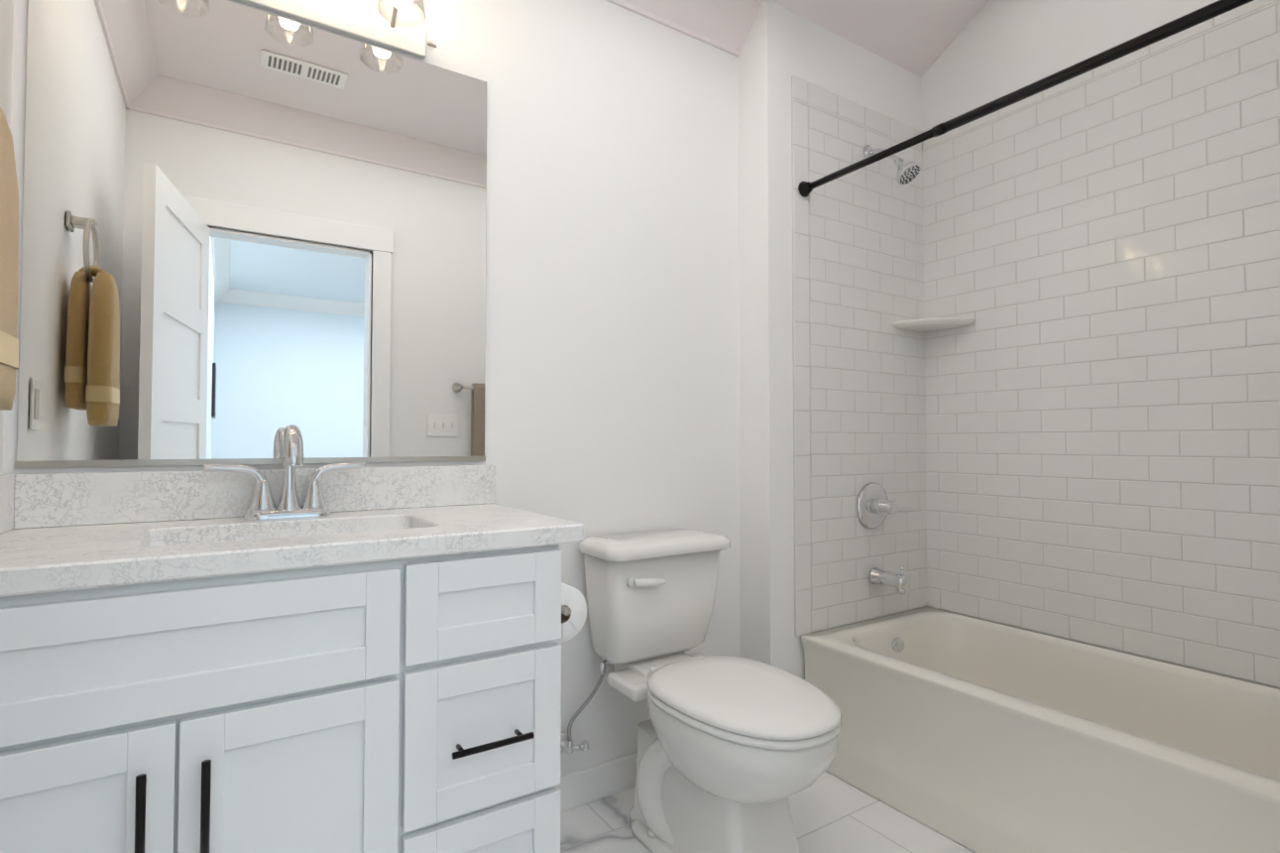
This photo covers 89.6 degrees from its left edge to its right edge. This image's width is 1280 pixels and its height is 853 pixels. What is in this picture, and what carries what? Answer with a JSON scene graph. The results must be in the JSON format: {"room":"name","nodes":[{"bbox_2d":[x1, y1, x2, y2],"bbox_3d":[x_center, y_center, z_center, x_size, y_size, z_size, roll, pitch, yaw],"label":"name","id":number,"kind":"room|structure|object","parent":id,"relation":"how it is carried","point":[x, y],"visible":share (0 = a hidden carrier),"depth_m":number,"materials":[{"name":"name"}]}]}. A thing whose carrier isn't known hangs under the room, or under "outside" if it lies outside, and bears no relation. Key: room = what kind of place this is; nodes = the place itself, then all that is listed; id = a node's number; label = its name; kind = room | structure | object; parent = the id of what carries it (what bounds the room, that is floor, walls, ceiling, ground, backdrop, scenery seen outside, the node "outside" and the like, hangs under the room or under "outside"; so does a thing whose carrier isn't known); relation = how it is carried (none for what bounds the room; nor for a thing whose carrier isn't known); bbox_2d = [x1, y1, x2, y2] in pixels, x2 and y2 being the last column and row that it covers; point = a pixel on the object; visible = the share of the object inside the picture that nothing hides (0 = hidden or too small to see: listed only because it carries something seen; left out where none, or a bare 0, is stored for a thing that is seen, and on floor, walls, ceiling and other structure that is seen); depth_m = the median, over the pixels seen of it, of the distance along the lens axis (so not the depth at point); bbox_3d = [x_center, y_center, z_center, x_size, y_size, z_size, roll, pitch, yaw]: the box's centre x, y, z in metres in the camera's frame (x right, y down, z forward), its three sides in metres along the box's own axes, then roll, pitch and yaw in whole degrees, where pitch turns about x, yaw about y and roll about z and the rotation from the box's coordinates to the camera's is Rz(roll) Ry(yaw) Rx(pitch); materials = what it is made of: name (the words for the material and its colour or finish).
{"room":"bathroom","nodes":[
{"label":"bathroom","id":0,"kind":"room"},
{"bbox_2d":[0,108,18,410],"bbox_3d":[-0.899,-0.312,0.836,0.112,0.572,0.215,1,-2,-33],"label":"towel","id":1,"kind":"object","parent":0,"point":[9,266],"visible":1,"depth_m":0.89,"materials":[{"name":"brown fabric"}]},
{"bbox_2d":[0,0,1216,775],"bbox_3d":[0.375,-0.289,1.324,3.016,2.800,1.906,1,-2,-33],"label":"wall","id":2,"kind":"structure","parent":0,"point":[639,295],"depth_m":2.10,"materials":[{"name":"white paint"}]},
{"bbox_2d":[14,0,486,467],"bbox_3d":[-0.829,-0.443,1.541,0.954,1.064,0.008,1,-2,-33],"label":"vanity mirror","id":3,"kind":"object","parent":2,"relation":"attached to","point":[250,234],"visible":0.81,"depth_m":1.48,"materials":[{"name":"clear glass"}]},
{"bbox_2d":[237,0,437,58],"bbox_3d":[-0.788,-1.084,1.482,0.672,0.197,0.179,1,-2,-33],"label":"sconce","id":4,"kind":"object","parent":2,"relation":"attached to","point":[379,23],"visible":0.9,"depth_m":1.62,"materials":[{"name":"white paint"}]},
{"bbox_2d":[392,0,412,9],"bbox_3d":[-0.581,-1.068,1.575,0.051,0.093,0.051,1,-2,-45],"label":"bulb","id":5,"kind":"object","parent":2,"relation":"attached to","point":[403,4],"visible":0.94,"depth_m":1.55,"materials":[{"name":"white glass"}]},
{"bbox_2d":[557,752,636,812],"bbox_3d":[-0.043,1.079,2.006,0.960,0.100,0.017,1,-2,-33],"label":"baseboard","id":6,"kind":"structure","parent":2,"relation":"attached to","point":[579,787],"depth_m":1.93,"materials":[{"name":"white paint"}]},
{"bbox_2d":[605,0,759,56],"bbox_3d":[-0.416,-1.415,1.771,1.910,0.125,0.115,1,-2,-33],"label":"ceiling","id":7,"kind":"structure","parent":2,"relation":"attached to","point":[725,25],"depth_m":2.13,"materials":[{"name":"white paint"}]},
{"bbox_2d":[791,0,1279,688],"bbox_3d":[1.266,-0.266,1.809,0.763,1.956,1.526,1,-2,-33],"label":"tiled wall","id":8,"kind":"structure","parent":2,"relation":"attached to","point":[1073,432],"depth_m":2.21,"materials":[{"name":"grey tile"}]},
{"bbox_2d":[856,481,912,528],"bbox_3d":[0.918,0.299,2.410,0.208,0.176,0.094,1,-2,-33],"label":"shower valve","id":9,"kind":"object","parent":8,"relation":"attached to","point":[874,506],"visible":0.98,"depth_m":2.40,"materials":[{"name":"silver metal"}]},
{"bbox_2d":[868,566,911,594],"bbox_3d":[0.926,0.559,2.380,0.068,0.099,0.140,1,-2,-33],"label":"tub spout","id":10,"kind":"object","parent":8,"relation":"attached to","point":[900,582],"visible":1,"depth_m":2.35,"materials":[{"name":"silver metal"}]},
{"bbox_2d":[863,144,921,185],"bbox_3d":[0.941,-0.984,2.391,0.094,0.196,0.205,1,-2,-33],"label":"shower head","id":11,"kind":"object","parent":8,"relation":"attached to","point":[907,172],"visible":0.85,"depth_m":2.34},
{"bbox_2d":[892,317,975,332],"bbox_3d":[1.137,-0.400,2.497,0.215,0.022,0.215,1,-2,-33],"label":"corner shelf","id":12,"kind":"object","parent":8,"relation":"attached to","point":[929,324],"visible":1,"depth_m":2.48,"materials":[{"name":"white ceramic"}]},
{"bbox_2d":[798,0,1254,197],"bbox_3d":[0.986,-0.853,1.643,0.054,0.054,1.504,1,-2,-33],"label":"rail","id":13,"kind":"object","parent":8,"relation":"attached to","point":[1186,22],"visible":1,"depth_m":1.58,"materials":[{"name":"black metal"}]},
{"bbox_2d":[560,770,975,852],"bbox_3d":[0.375,1.136,1.288,3.016,0.050,1.906,1,-2,-33],"label":"floor","id":14,"kind":"structure","parent":0,"point":[831,813],"depth_m":1.81,"materials":[{"name":"tile"}]},
{"bbox_2d":[0,424,586,852],"bbox_3d":[-0.638,0.551,1.302,1.079,1.116,0.575,1,-2,-33],"label":"bathroom vanity","id":15,"kind":"object","parent":14,"relation":"on","point":[355,656],"visible":1,"depth_m":1.10,"materials":[{"name":"white paint"}]},
{"bbox_2d":[0,464,584,607],"bbox_3d":[-0.681,0.167,1.303,0.998,0.145,0.543,1,-2,-33],"label":"countertop","id":16,"kind":"structure","parent":15,"relation":"on","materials":[{"name":"stone"}]},
{"bbox_2d":[202,424,366,520],"bbox_3d":[-0.773,0.100,1.428,0.326,0.209,0.143,1,-2,-33],"label":"faucet","id":17,"kind":"object","parent":16,"relation":"on","point":[263,507],"depth_m":1.44,"materials":[{"name":"silver metal"}]},
{"bbox_2d":[560,528,841,852],"bbox_3d":[0.159,0.722,1.688,0.520,0.794,0.757,1,-2,-33],"label":"toilet","id":18,"kind":"object","parent":14,"relation":"on","point":[734,754],"visible":1,"depth_m":1.65,"materials":[{"name":"white ceramic"}]},
{"bbox_2d":[801,606,1279,852],"bbox_3d":[1.267,0.914,1.780,0.736,0.414,1.504,1,-2,-33],"label":"bathtub","id":19,"kind":"object","parent":14,"relation":"on","point":[976,735],"visible":0.92,"depth_m":1.78,"materials":[{"name":"white ceramic"}]},
{"bbox_2d":[750,0,988,77],"bbox_3d":[0.331,-1.599,1.329,2.911,0.220,1.906,1,-2,-33],"label":"ceiling","id":20,"kind":"structure","parent":0,"point":[917,37],"depth_m":2.44,"materials":[{"name":"white paint"}]}
]}

